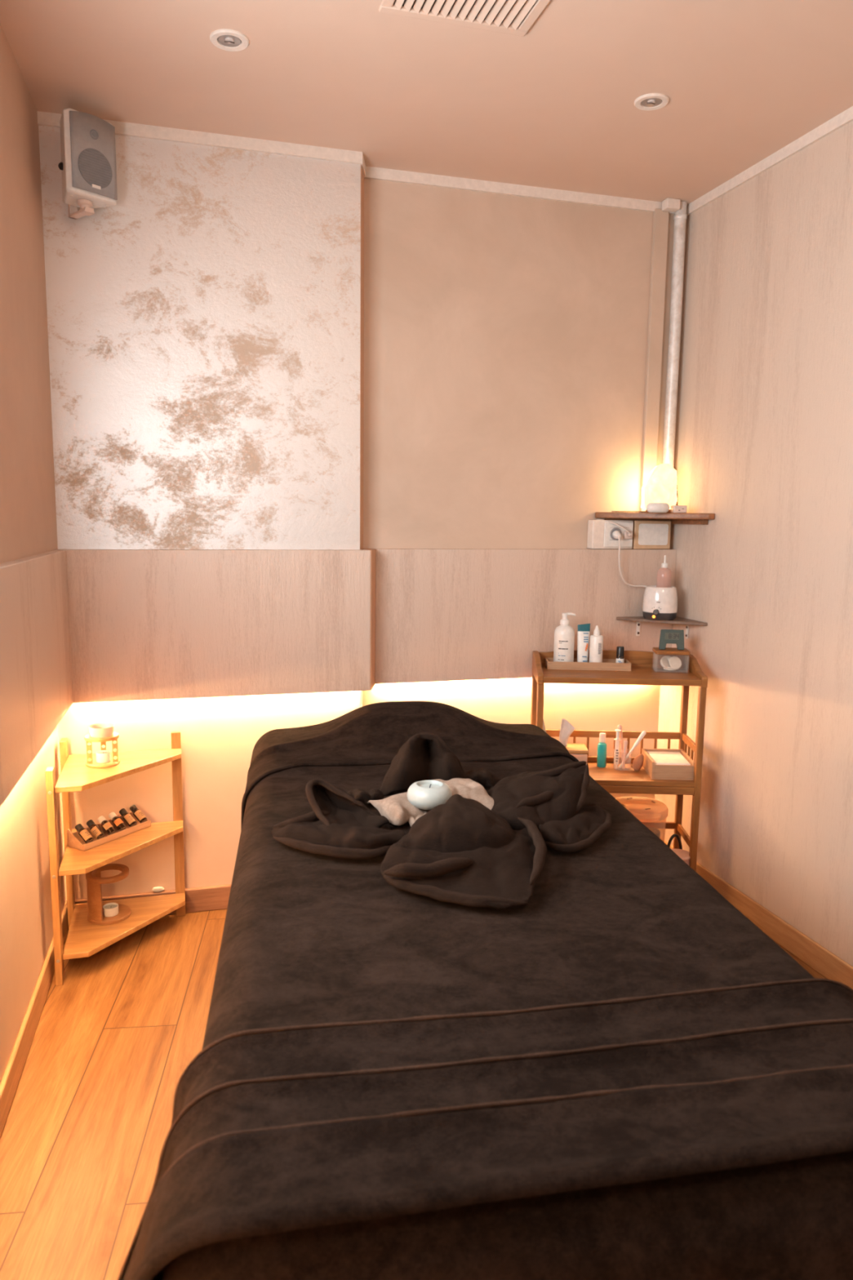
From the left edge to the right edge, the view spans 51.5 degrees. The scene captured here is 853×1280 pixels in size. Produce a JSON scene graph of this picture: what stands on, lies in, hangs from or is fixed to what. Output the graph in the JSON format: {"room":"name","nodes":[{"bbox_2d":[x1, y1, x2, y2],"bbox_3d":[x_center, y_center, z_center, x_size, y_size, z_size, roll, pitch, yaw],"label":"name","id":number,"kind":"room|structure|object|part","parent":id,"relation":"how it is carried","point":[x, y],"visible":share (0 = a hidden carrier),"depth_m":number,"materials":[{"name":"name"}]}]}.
{"room":"spa","nodes":[
{"label":"spa","id":0,"kind":"room"},
{"bbox_2d":[0,24,72,1082],"bbox_3d":[-0.675,0.003,0.700,0.280,2.500,4.300,-2,8,-16],"label":"wall","id":1,"kind":"structure","parent":0,"point":[36,691],"depth_m":2.24,"materials":[{"name":"paint"}]},
{"bbox_2d":[0,901,68,1137],"bbox_3d":[-0.670,1.199,0.861,0.012,0.088,4.275,-1,8,-14],"label":"baseboard","id":2,"kind":"structure","parent":1,"relation":"attached to","point":[9,1082],"depth_m":2.23,"materials":[{"name":"brown wood"}]},
{"bbox_3d":[-0.642,0.253,0.719,0.220,0.478,4.249,-2,8,-16],"label":"wainscot panel","id":3,"kind":"part","parent":1,"relation":"part of","materials":[{"name":"paint"}]},
{"bbox_2d":[38,125,686,900],"bbox_3d":[-0.244,-0.333,3.111,2.675,2.500,0.330,-2,8,-16],"label":"wall","id":4,"kind":"structure","parent":0,"point":[331,441],"depth_m":2.96,"materials":[{"name":"paint"}]},
{"bbox_2d":[57,107,117,219],"bbox_3d":[-0.989,-1.345,2.521,0.172,0.256,0.152,7,10,40],"label":"wall speaker","id":5,"kind":"object","parent":4,"relation":"attached to","point":[87,166],"visible":1,"depth_m":2.46,"materials":[{"name":"white plastic"}]},
{"bbox_3d":[-1.024,-1.329,2.479,0.020,0.020,0.012,7,10,40],"label":"knob","id":6,"kind":"part","parent":5,"relation":"part of","materials":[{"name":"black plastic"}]},
{"bbox_2d":[69,110,117,199],"bbox_3d":[-0.928,-1.355,2.468,0.008,0.203,0.134,7,10,40],"label":"grille","id":7,"kind":"object","parent":5,"relation":"attached to","point":[92,151],"depth_m":2.46,"materials":[{"name":"grey metal"}]},
{"bbox_2d":[65,884,231,915],"bbox_3d":[-0.132,0.866,3.271,2.235,0.084,0.116,-2,8,-16],"label":"baseboard","id":8,"kind":"structure","parent":4,"relation":"attached to","point":[212,897],"depth_m":3.03,"materials":[{"name":"brown wood"}]},
{"bbox_3d":[-0.683,-0.057,2.900,1.000,0.478,0.090,-2,8,-16],"label":"wainscot panel","id":9,"kind":"part","parent":4,"relation":"part of","materials":[{"name":"paint"}]},
{"bbox_2d":[36,111,688,215],"bbox_3d":[-0.085,-1.548,2.911,2.215,0.034,0.122,-2,8,-16],"label":"trim","id":10,"kind":"structure","parent":4,"relation":"attached to","point":[44,118],"depth_m":2.81,"materials":[{"name":"white wood"}]},
{"bbox_3d":[0.379,-0.101,3.307,1.183,0.478,0.080,-2,8,-16],"label":"wainscot panel","id":11,"kind":"part","parent":4,"relation":"part of","materials":[{"name":"paint"}]},
{"bbox_2d":[586,520,633,549],"bbox_3d":[0.695,-0.398,3.334,0.168,0.108,0.058,-2,8,-16],"label":"box","id":12,"kind":"object","parent":4,"relation":"attached to","point":[600,532],"visible":0.95,"depth_m":3.31,"materials":[{"name":"white plastic"}]},
{"bbox_2d":[596,519,632,538],"bbox_3d":[0.705,-0.415,3.308,0.133,0.072,0.038,1,8,2],"label":"lamp cord","id":13,"kind":"object","parent":12,"relation":"attached to","point":[627,534],"visible":1,"depth_m":3.30,"materials":[{"name":"plastic"}]},
{"bbox_3d":[0.721,-0.396,3.318,0.119,0.094,0.006,-2,8,-16],"label":"plate","id":14,"kind":"part","parent":12,"relation":"part of","materials":[{"name":"white plastic"}]},
{"bbox_2d":[612,529,646,587],"bbox_3d":[0.769,-0.304,3.325,0.150,0.216,0.042,-2,8,-16],"label":"power cord","id":15,"kind":"object","parent":12,"relation":"attached to","point":[616,534],"visible":0.96,"depth_m":3.30,"materials":[{"name":"white plastic"}]},
{"bbox_2d":[631,520,671,549],"bbox_3d":[0.854,-0.402,3.383,0.155,0.108,0.051,-2,8,-16],"label":"junction box","id":16,"kind":"object","parent":4,"relation":"attached to","point":[646,535],"visible":0.91,"depth_m":3.36,"materials":[{"name":"beige plastic"}]},
{"bbox_3d":[0.863,-0.401,3.360,0.124,0.080,0.003,-2,8,-16],"label":"blank plate","id":17,"kind":"part","parent":16,"relation":"part of","materials":[{"name":"white plastic"}]},
{"bbox_2d":[640,208,669,511],"bbox_3d":[0.851,-1.031,3.307,0.056,1.092,0.018,-2,8,-16],"label":"duct","id":18,"kind":"object","parent":4,"relation":"attached to","point":[660,218],"visible":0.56,"depth_m":3.29,"materials":[{"name":"beige paint"}]},
{"bbox_2d":[595,511,715,524],"bbox_3d":[0.829,-0.446,3.242,0.329,0.040,0.290,-2,8,-16],"label":"shelf board","id":19,"kind":"object","parent":4,"relation":"attached to","point":[675,517],"visible":0.97,"depth_m":3.24,"materials":[{"name":"brown wood"}]},
{"bbox_2d":[611,511,646,511],"bbox_3d":[0.746,-0.473,3.256,0.139,0.005,0.008,7,10,39],"label":"wire","id":20,"kind":"object","parent":19,"relation":"on","point":[611,511],"visible":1,"depth_m":3.26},
{"bbox_2d":[646,502,669,512],"bbox_3d":[0.831,-0.475,3.174,0.088,0.035,0.053,-2,8,-16],"label":"diffuser","id":21,"kind":"object","parent":19,"relation":"on","point":[651,507],"visible":1,"depth_m":3.15,"materials":[{"name":"white plastic"}]},
{"bbox_2d":[640,463,678,512],"bbox_3d":[0.862,-0.559,3.258,0.127,0.179,0.087,-2,8,-16],"label":"salt lamp","id":22,"kind":"object","parent":19,"relation":"on","point":[660,486],"visible":0.74,"depth_m":3.22,"materials":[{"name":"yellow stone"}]},
{"bbox_2d":[671,505,687,512],"bbox_3d":[0.915,-0.474,3.204,0.050,0.027,0.037,0,8,-4],"label":"plug adapter","id":23,"kind":"object","parent":19,"relation":"on","point":[674,508],"visible":0.97,"depth_m":3.19,"materials":[{"name":"plastic"}]},
{"bbox_2d":[616,616,707,638],"bbox_3d":[0.871,-0.038,3.291,0.244,0.075,0.231,-2,8,-16],"label":"shelf board","id":24,"kind":"object","parent":4,"relation":"attached to","point":[677,620],"visible":0.94,"depth_m":3.30,"materials":[{"name":"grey wood"}]},
{"bbox_2d":[642,585,677,620],"bbox_3d":[0.873,-0.139,3.298,0.126,0.122,0.132,1,8,4],"label":"bottle warmer","id":25,"kind":"object","parent":24,"relation":"on","point":[659,603],"visible":0.94,"depth_m":3.25,"materials":[{"name":"white plastic"}]},
{"bbox_2d":[656,555,671,587],"bbox_3d":[0.887,-0.234,3.299,0.053,0.166,0.053,-2,8,-16],"label":"flask","id":26,"kind":"object","parent":25,"relation":"in","point":[661,582],"visible":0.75,"depth_m":3.28,"materials":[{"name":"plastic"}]},
{"bbox_2d":[662,200,687,509],"bbox_3d":[0.923,-1.043,3.309,0.047,1.117,0.047,-2,8,-16],"label":"pipe","id":27,"kind":"object","parent":4,"relation":"attached to","point":[680,216],"visible":0.85,"depth_m":3.28,"materials":[{"name":"silver metal"}]},
{"bbox_2d":[0,908,826,1279],"bbox_3d":[0.332,1.242,1.246,2.750,0.080,4.650,-2,8,-16],"label":"floor","id":28,"kind":"structure","parent":0,"point":[87,1125],"depth_m":2.07,"materials":[{"name":"brown wood"}]},
{"bbox_2d":[44,723,185,986],"bbox_3d":[-0.942,0.618,2.736,0.366,0.706,0.390,-2,8,-16],"label":"corner shelf","id":29,"kind":"object","parent":28,"relation":"on","point":[84,939],"depth_m":2.72,"materials":[{"name":"brown wood"}]},
{"bbox_3d":[-1.063,0.679,2.529,0.019,0.640,0.042,-2,8,-16],"label":"leg","id":30,"kind":"part","parent":29,"relation":"part of","materials":[{"name":"brown wood"}]},
{"bbox_3d":[-1.153,0.633,2.845,0.019,0.640,0.050,-2,8,-16],"label":"leg","id":31,"kind":"part","parent":29,"relation":"part of","materials":[{"name":"brown wood"}]},
{"bbox_2d":[88,723,114,737],"bbox_3d":[-0.999,0.281,2.719,0.074,0.037,0.074,-2,8,-16],"label":"bowl","id":32,"kind":"object","parent":29,"relation":"on","point":[98,730],"depth_m":2.70,"materials":[{"name":"ceramic"}]},
{"bbox_3d":[-1.000,0.323,2.725,0.102,0.121,0.102,-2,8,-16],"label":"oil burner","id":33,"kind":"part","parent":29,"relation":"part of","materials":[{"name":"white ceramic"}]},
{"bbox_2d":[95,750,110,763],"bbox_3d":[-0.998,0.360,2.728,0.042,0.030,0.042,-2,8,-16],"label":"tealight","id":34,"kind":"object","parent":29,"relation":"in","point":[102,756],"visible":1,"depth_m":2.71,"materials":[{"name":"wax"}]},
{"bbox_3d":[-1.001,0.379,2.732,0.100,0.009,0.100,-2,8,-16],"label":"plate","id":35,"kind":"part","parent":29,"relation":"part of","materials":[{"name":"brown wood"}]},
{"bbox_2d":[85,863,130,924],"bbox_3d":[-1.010,0.805,2.805,0.132,0.148,0.132,-2,8,-16],"label":"candle stand","id":36,"kind":"object","parent":29,"relation":"on","point":[94,880],"visible":0.94,"depth_m":2.76,"materials":[{"name":"brown wood"}]},
{"bbox_3d":[-1.010,0.873,2.815,0.132,0.011,0.132,-2,8,-16],"label":"plate","id":37,"kind":"part","parent":36,"relation":"part of","materials":[{"name":"brown wood"}]},
{"bbox_2d":[102,902,118,916],"bbox_3d":[-1.001,0.856,2.803,0.047,0.027,0.047,-2,8,-16],"label":"tealight","id":38,"kind":"object","parent":36,"relation":"on","point":[109,909],"visible":1,"depth_m":2.79,"materials":[{"name":"white wax"}]},
{"bbox_2d":[66,811,151,851],"bbox_3d":[-1.003,0.594,2.804,0.078,0.056,0.262,5,9,30],"label":"rack","id":39,"kind":"object","parent":29,"relation":"on","point":[74,840],"visible":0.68,"depth_m":2.76,"materials":[{"name":"brown wood"}]},
{"bbox_2d":[75,823,93,843],"bbox_3d":[-1.049,0.594,2.707,0.067,0.056,0.026,5,9,30],"label":"oil bottle","id":40,"kind":"object","parent":39,"relation":"in","point":[83,833],"visible":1,"depth_m":2.70,"materials":[{"name":"orange glass"}]},
{"bbox_3d":[-1.043,0.600,2.705,0.053,0.046,0.026,5,9,30],"label":"glass","id":41,"kind":"part","parent":40,"relation":"part of","materials":[{"name":"brown glass"}]},
{"bbox_2d":[86,819,104,839],"bbox_3d":[-1.028,0.589,2.743,0.067,0.056,0.026,5,9,30],"label":"oil bottle","id":42,"kind":"object","parent":39,"relation":"in","point":[95,829],"visible":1,"depth_m":2.73,"materials":[{"name":"orange glass"}]},
{"bbox_3d":[-1.022,0.595,2.741,0.053,0.046,0.026,5,9,30],"label":"glass","id":43,"kind":"part","parent":42,"relation":"part of","materials":[{"name":"brown glass"}]},
{"bbox_2d":[97,815,115,835],"bbox_3d":[-1.006,0.584,2.780,0.067,0.056,0.026,5,9,30],"label":"oil bottle","id":44,"kind":"object","parent":39,"relation":"in","point":[105,824],"visible":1,"depth_m":2.77,"materials":[{"name":"orange glass"}]},
{"bbox_3d":[-1.001,0.590,2.777,0.053,0.046,0.026,5,9,30],"label":"glass","id":45,"kind":"part","parent":44,"relation":"part of","materials":[{"name":"orange glass"}]},
{"bbox_2d":[108,812,126,831],"bbox_3d":[-0.985,0.579,2.816,0.067,0.056,0.026,5,9,30],"label":"oil bottle","id":46,"kind":"object","parent":39,"relation":"in","point":[117,821],"visible":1,"depth_m":2.81,"materials":[{"name":"orange glass"}]},
{"bbox_3d":[-0.979,0.585,2.813,0.053,0.046,0.026,5,9,30],"label":"glass","id":47,"kind":"part","parent":46,"relation":"part of","materials":[{"name":"orange glass"}]},
{"bbox_2d":[119,808,137,826],"bbox_3d":[-0.964,0.575,2.852,0.067,0.056,0.026,5,9,30],"label":"oil bottle","id":48,"kind":"object","parent":39,"relation":"in","point":[129,820],"visible":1,"depth_m":2.84,"materials":[{"name":"orange glass"}]},
{"bbox_3d":[-0.958,0.580,2.850,0.053,0.046,0.026,5,9,30],"label":"glass","id":49,"kind":"part","parent":48,"relation":"part of","materials":[{"name":"brown glass"}]},
{"bbox_2d":[128,804,146,822],"bbox_3d":[-0.943,0.570,2.889,0.067,0.056,0.026,5,9,30],"label":"oil bottle","id":50,"kind":"object","parent":39,"relation":"in","point":[140,817],"visible":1,"depth_m":2.88,"materials":[{"name":"orange glass"}]},
{"bbox_3d":[-0.937,0.576,2.886,0.053,0.046,0.026,5,9,30],"label":"glass","id":51,"kind":"part","parent":50,"relation":"part of","materials":[{"name":"brown glass"}]},
{"bbox_2d":[151,886,164,892],"bbox_3d":[-0.909,0.843,2.993,0.041,0.018,0.015,-2,8,-16],"label":"pebble","id":52,"kind":"object","parent":29,"relation":"on","point":[156,889],"visible":1,"depth_m":2.99,"materials":[{"name":"white stone"}]},
{"bbox_3d":[-0.832,0.620,2.964,0.031,0.640,0.016,-2,8,-16],"label":"leg","id":53,"kind":"part","parent":29,"relation":"part of","materials":[{"name":"brown wood"}]},
{"bbox_2d":[162,755,852,1279],"bbox_3d":[0.060,0.750,1.844,1.058,0.874,2.087,0,8,-8],"label":"table cover","id":54,"kind":"object","parent":28,"relation":"on","point":[308,938],"visible":0.54,"depth_m":1.25,"materials":[{"name":"brown fabric"}]},
{"bbox_2d":[240,701,579,830],"bbox_3d":[-0.041,0.449,2.546,0.969,0.489,0.585,0,8,-8],"label":"pillow","id":55,"kind":"object","parent":54,"relation":"on","point":[372,734],"visible":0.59,"depth_m":2.48,"materials":[{"name":"brown fabric"}]},
{"bbox_2d":[271,732,612,908],"bbox_3d":[0.060,0.324,1.856,0.590,0.132,0.717,5,9,29],"label":"folded towel","id":56,"kind":"object","parent":54,"relation":"on","point":[463,851],"visible":0.94,"depth_m":1.71,"materials":[{"name":"brown fabric"}]},
{"bbox_2d":[367,777,493,826],"bbox_3d":[0.018,0.343,1.902,0.287,0.049,0.197,-5,10,-34],"label":"washcloth","id":57,"kind":"object","parent":56,"relation":"on","point":[397,808],"visible":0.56,"depth_m":1.86,"materials":[{"name":"white fabric"}]},
{"bbox_2d":[407,779,452,809],"bbox_3d":[0.006,0.323,1.845,0.094,0.047,0.094,-2,8,-16],"label":"candle","id":58,"kind":"object","parent":57,"relation":"on","point":[428,794],"visible":0.92,"depth_m":1.81,"materials":[{"name":"wax"}]},
{"bbox_2d":[116,977,852,1279],"bbox_3d":[0.134,0.693,1.031,1.109,0.413,0.331,-1,8,-11],"label":"blanket","id":59,"kind":"object","parent":54,"relation":"on","point":[288,1128],"visible":1,"depth_m":0.97,"materials":[{"name":"brown fabric"}]},
{"bbox_2d":[530,649,707,871],"bbox_3d":[0.671,0.487,3.199,0.577,0.875,0.253,1,8,2],"label":"trolley","id":60,"kind":"object","parent":28,"relation":"on","point":[646,668],"visible":0.52,"depth_m":3.11,"materials":[{"name":"brown wood"}]},
{"bbox_3d":[0.398,0.504,3.327,0.022,0.800,0.026,1,8,2],"label":"leg","id":61,"kind":"part","parent":60,"relation":"part of","materials":[{"name":"brown wood"}]},
{"bbox_3d":[0.397,0.096,3.154,0.020,0.082,0.253,1,8,2],"label":"panel","id":62,"kind":"part","parent":60,"relation":"part of","materials":[{"name":"brown wood"}]},
{"bbox_3d":[0.390,0.529,3.104,0.022,0.812,0.026,1,8,2],"label":"leg","id":63,"kind":"part","parent":60,"relation":"part of","materials":[{"name":"brown wood"}]},
{"bbox_2d":[559,718,589,765],"bbox_3d":[0.498,0.376,3.232,0.178,0.179,0.108,1,8,2],"label":"tissue box","id":64,"kind":"object","parent":60,"relation":"on","point":[580,751],"visible":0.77,"depth_m":3.22,"materials":[{"name":"white paper"}]},
{"bbox_2d":[542,718,546,732],"bbox_3d":[0.426,0.327,3.216,0.034,0.125,0.074,3,8,14],"label":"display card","id":65,"kind":"object","parent":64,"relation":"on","point":[544,726],"visible":0.06,"depth_m":3.23,"materials":[{"name":"white paper"}]},
{"bbox_3d":[0.498,0.396,3.235,0.178,0.014,0.108,1,8,2],"label":"lid","id":66,"kind":"part","parent":64,"relation":"part of","materials":[{"name":"white"}]},
{"bbox_2d":[545,657,631,671],"bbox_3d":[0.586,0.088,3.219,0.300,0.028,0.092,1,8,2],"label":"wooden tray","id":67,"kind":"object","parent":60,"relation":"on","point":[606,664],"visible":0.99,"depth_m":3.17,"materials":[{"name":"brown wood"}]},
{"bbox_2d":[553,612,576,662],"bbox_3d":[0.501,-0.003,3.209,0.076,0.196,0.074,1,8,2],"label":"pump bottle","id":68,"kind":"object","parent":67,"relation":"on","point":[564,633],"visible":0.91,"depth_m":3.19,"materials":[{"name":"white plastic"}]},
{"bbox_2d":[577,623,590,662],"bbox_3d":[0.572,0.018,3.212,0.042,0.157,0.034,7,10,38],"label":"tube","id":69,"kind":"object","parent":67,"relation":"in","point":[584,630],"visible":0.81,"depth_m":3.20,"materials":[{"name":"white plastic"}]},
{"bbox_3d":[0.586,0.099,3.221,0.300,0.006,0.092,1,8,2],"label":"floor panel","id":70,"kind":"part","parent":67,"relation":"part of","materials":[{"name":"brown wood"}]},
{"bbox_2d":[589,625,603,662],"bbox_3d":[0.613,0.023,3.191,0.047,0.153,0.047,1,8,2],"label":"bottle","id":71,"kind":"object","parent":67,"relation":"in","point":[596,647],"visible":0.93,"depth_m":3.17,"materials":[{"name":"white plastic"}]},
{"bbox_2d":[616,646,624,662],"bbox_3d":[0.703,0.061,3.211,0.029,0.074,0.029,1,8,2],"label":"dropper bottle","id":72,"kind":"object","parent":67,"relation":"on","point":[620,650],"visible":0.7,"depth_m":3.20,"materials":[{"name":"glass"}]},
{"bbox_2d":[596,732,607,767],"bbox_3d":[0.644,0.403,3.243,0.034,0.125,0.034,1,8,2],"label":"bottle","id":73,"kind":"object","parent":60,"relation":"on","point":[602,746],"visible":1,"depth_m":3.23,"materials":[{"name":"plastic"}]},
{"bbox_3d":[0.675,0.447,3.307,0.531,0.020,0.012,1,8,2],"label":"rail","id":74,"kind":"part","parent":60,"relation":"part of","materials":[{"name":"brown wood"}]},
{"bbox_3d":[0.680,0.077,3.261,0.537,0.080,0.014,1,8,2],"label":"rail","id":75,"kind":"part","parent":60,"relation":"part of","materials":[{"name":"brown wood"}]},
{"bbox_3d":[0.676,0.351,3.293,0.531,0.025,0.012,1,8,2],"label":"rail","id":76,"kind":"part","parent":60,"relation":"part of","materials":[{"name":"brown wood"}]},
{"bbox_2d":[631,753,644,770],"bbox_3d":[0.764,0.441,3.196,0.042,0.061,0.045,1,8,2],"label":"sponge","id":77,"kind":"object","parent":60,"relation":"on","point":[637,762],"visible":1,"depth_m":3.18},
{"bbox_3d":[0.672,0.694,3.342,0.531,0.025,0.012,1,8,2],"label":"rail","id":78,"kind":"part","parent":60,"relation":"part of","materials":[{"name":"brown wood"}]},
{"bbox_2d":[641,748,694,780],"bbox_3d":[0.868,0.446,3.184,0.150,0.062,0.185,1,8,2],"label":"box","id":79,"kind":"object","parent":60,"relation":"on","point":[655,771],"visible":0.77,"depth_m":3.10,"materials":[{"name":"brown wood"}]},
{"bbox_3d":[0.868,0.474,3.188,0.150,0.006,0.185,1,8,2],"label":"floor panel","id":80,"kind":"part","parent":79,"relation":"part of","materials":[{"name":"brown wood"}]},
{"bbox_3d":[0.869,0.465,3.187,0.124,0.010,0.162,1,8,2],"label":"folded cloth","id":81,"kind":"object","parent":79,"relation":"in","visible":0},
{"bbox_3d":[0.867,0.452,3.185,0.124,0.011,0.162,1,8,2],"label":"folded cloth","id":82,"kind":"object","parent":81,"relation":"on","visible":0},
{"bbox_3d":[0.870,0.440,3.183,0.124,0.011,0.162,1,8,2],"label":"folded cloth","id":83,"kind":"object","parent":82,"relation":"on","visible":0},
{"bbox_2d":[646,751,690,764],"bbox_3d":[0.869,0.427,3.182,0.124,0.010,0.162,1,8,2],"label":"folded cloth","id":84,"kind":"object","parent":83,"relation":"on","point":[659,757],"visible":0.82,"depth_m":3.17,"materials":[{"name":"fabric"}]},
{"bbox_2d":[652,647,690,655],"bbox_3d":[0.877,0.073,3.174,0.120,0.078,0.096,2,8,6],"label":"lid","id":85,"kind":"object","parent":60,"relation":"on","point":[668,651],"visible":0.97,"depth_m":3.13,"materials":[{"name":"brown wood"}]},
{"bbox_2d":[661,657,670,668],"bbox_3d":[0.860,0.084,3.174,0.042,0.038,0.039,1,8,2],"label":"pad","id":86,"kind":"object","parent":85,"relation":"in","point":[664,662],"visible":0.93,"depth_m":3.17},
{"bbox_2d":[660,655,671,667],"bbox_3d":[0.868,0.079,3.186,0.048,0.044,0.027,1,8,2],"label":"pad","id":87,"kind":"object","parent":85,"relation":"in","point":[668,657],"visible":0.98,"depth_m":3.19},
{"bbox_2d":[658,629,684,649],"bbox_3d":[0.878,-0.002,3.171,0.088,0.073,0.036,1,8,4],"label":"digital clock","id":88,"kind":"object","parent":85,"relation":"on","point":[667,636],"visible":1,"depth_m":3.16,"materials":[{"name":"green plastic"}]},
{"bbox_3d":[0.876,0.104,3.179,0.049,0.006,0.049,1,8,2],"label":"pad","id":89,"kind":"object","parent":85,"relation":"in","visible":0},
{"label":"pad","id":90,"kind":"object","parent":89,"relation":"on","visible":0},
{"bbox_2d":[669,656,681,669],"bbox_3d":[0.889,0.081,3.158,0.048,0.044,0.026,1,8,2],"label":"pad","id":91,"kind":"object","parent":90,"relation":"on","point":[675,662],"visible":1,"depth_m":3.15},
{"bbox_2d":[666,833,682,849],"bbox_3d":[0.905,0.771,3.231,0.074,0.129,0.011,-2,8,-16],"label":"headband","id":92,"kind":"object","parent":60,"relation":"on","point":[673,836],"visible":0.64,"depth_m":3.22,"materials":[{"name":"black plastic"}]},
{"bbox_2d":[671,848,690,866],"bbox_3d":[0.898,0.805,3.153,0.092,0.095,0.092,1,8,2],"label":"jar","id":93,"kind":"object","parent":60,"relation":"on","point":[683,855],"visible":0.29,"depth_m":3.13,"materials":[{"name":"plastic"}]},
{"bbox_3d":[0.898,0.762,3.147,0.092,0.009,0.092,1,8,2],"label":"lid","id":94,"kind":"part","parent":93,"relation":"part of","materials":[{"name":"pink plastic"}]},
{"bbox_3d":[0.951,0.514,3.307,0.022,0.800,0.026,1,8,2],"label":"leg","id":95,"kind":"part","parent":60,"relation":"part of","materials":[{"name":"brown wood"}]},
{"bbox_3d":[0.944,0.715,3.222,0.012,0.025,0.198,1,8,2],"label":"rail","id":96,"kind":"part","parent":60,"relation":"part of","materials":[{"name":"brown wood"}]},
{"bbox_3d":[0.948,0.371,3.173,0.012,0.025,0.198,1,8,2],"label":"rail","id":97,"kind":"part","parent":60,"relation":"part of","materials":[{"name":"brown wood"}]},
{"bbox_3d":[0.954,0.106,3.134,0.020,0.082,0.253,1,8,2],"label":"panel","id":98,"kind":"part","parent":60,"relation":"part of","materials":[{"name":"brown wood"}]},
{"bbox_3d":[0.942,0.539,3.084,0.022,0.812,0.026,1,8,2],"label":"leg","id":99,"kind":"part","parent":60,"relation":"part of","materials":[{"name":"brown wood"}]},
{"bbox_3d":[0.770,0.716,3.234,0.210,0.246,0.210,1,8,2],"label":"tub","id":100,"kind":"object","parent":60,"relation":"on","visible":0},
{"bbox_2d":[647,826,660,837],"bbox_3d":[0.806,0.762,3.207,0.076,0.151,0.076,1,8,2],"label":"jar","id":101,"kind":"object","parent":100,"relation":"in","point":[655,831],"visible":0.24,"depth_m":3.19,"materials":[{"name":"orange glass"}]},
{"bbox_3d":[0.713,0.435,3.217,0.066,0.070,0.066,1,8,2],"label":"clear cup","id":102,"kind":"object","parent":60,"relation":"on","visible":0},
{"bbox_2d":[613,728,621,768],"bbox_3d":[0.692,0.396,3.208,0.026,0.142,0.026,1,8,2],"label":"syringe","id":103,"kind":"object","parent":102,"relation":"in","point":[617,731],"visible":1,"depth_m":3.20,"materials":[{"name":"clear plastic"}]},
{"bbox_2d":[617,724,625,767],"bbox_3d":[0.711,0.387,3.227,0.034,0.157,0.017,4,9,24],"label":"applicator","id":104,"kind":"object","parent":102,"relation":"in","point":[619,726],"visible":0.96,"depth_m":3.22,"materials":[{"name":"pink plastic"}]},
{"bbox_2d":[622,740,627,768],"bbox_3d":[0.721,0.415,3.211,0.018,0.104,0.014,-2,8,-16],"label":"handle","id":105,"kind":"object","parent":102,"relation":"in","point":[625,743],"visible":1,"depth_m":3.21,"materials":[{"name":"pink plastic"}]},
{"bbox_2d":[618,730,646,768],"bbox_3d":[0.750,0.398,3.218,0.095,0.140,0.015,0,8,-3],"label":"spatula","id":106,"kind":"object","parent":102,"relation":"in","point":[643,733],"visible":1,"depth_m":3.21,"materials":[{"name":"white plastic"}]},
{"bbox_2d":[0,0,852,204],"bbox_3d":[0.365,-1.312,0.885,2.750,0.080,4.650,-2,8,-16],"label":"ceiling","id":107,"kind":"structure","parent":0,"point":[552,106],"depth_m":2.33,"materials":[{"name":"paint"}]},
{"bbox_2d":[209,28,248,51],"bbox_3d":[-0.480,-1.459,2.153,0.094,0.007,0.094,-2,8,-16],"label":"recessed light","id":108,"kind":"object","parent":107,"relation":"in","point":[225,39],"visible":1,"depth_m":2.15,"materials":[{"name":"white metal"}]},
{"bbox_3d":[-0.480,-1.460,2.153,0.022,0.004,0.022,-2,8,-16],"label":"bulb","id":109,"kind":"part","parent":108,"relation":"part of","materials":[{"name":"white glass"}]},
{"bbox_2d":[378,0,551,36],"bbox_3d":[0.110,-1.412,1.890,0.356,0.012,0.356,-2,8,-16],"label":"ceiling vent","id":110,"kind":"object","parent":107,"relation":"in","point":[514,17],"visible":1,"depth_m":2.01,"materials":[{"name":"paint"}]},
{"bbox_2d":[634,93,669,110],"bbox_3d":[0.622,-1.486,2.444,0.094,0.007,0.094,-2,8,-16],"label":"recessed light","id":111,"kind":"object","parent":107,"relation":"in","point":[651,101],"visible":1,"depth_m":2.44,"materials":[{"name":"white metal"}]},
{"bbox_3d":[0.622,-1.487,2.444,0.022,0.004,0.022,-2,8,-16],"label":"bulb","id":112,"kind":"part","parent":111,"relation":"part of","materials":[{"name":"white glass"}]},
{"bbox_2d":[662,197,680,212],"bbox_3d":[0.887,-1.577,3.206,0.054,0.034,0.040,-2,8,-16],"label":"connector","id":113,"kind":"object","parent":107,"relation":"attached to","point":[672,205],"visible":1,"depth_m":3.19,"materials":[{"name":"white plastic"}]},
{"bbox_2d":[653,120,852,966],"bbox_3d":[1.590,-0.069,1.415,0.120,2.500,4.450,-2,8,-16],"label":"wall","id":114,"kind":"structure","parent":0,"point":[764,442],"depth_m":2.85,"materials":[{"name":"light wood veneer"}]},
{"bbox_2d":[659,837,852,989],"bbox_3d":[1.521,1.133,1.530,0.012,0.085,4.373,-2,8,-16],"label":"baseboard","id":115,"kind":"structure","parent":114,"relation":"attached to","point":[822,960],"depth_m":2.82,"materials":[{"name":"brown wood"}]},
{"bbox_2d":[686,106,852,215],"bbox_3d":[1.555,-1.282,1.181,0.010,0.034,4.358,-2,8,-16],"label":"trim","id":116,"kind":"structure","parent":114,"relation":"attached to","point":[846,117],"depth_m":2.78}
]}

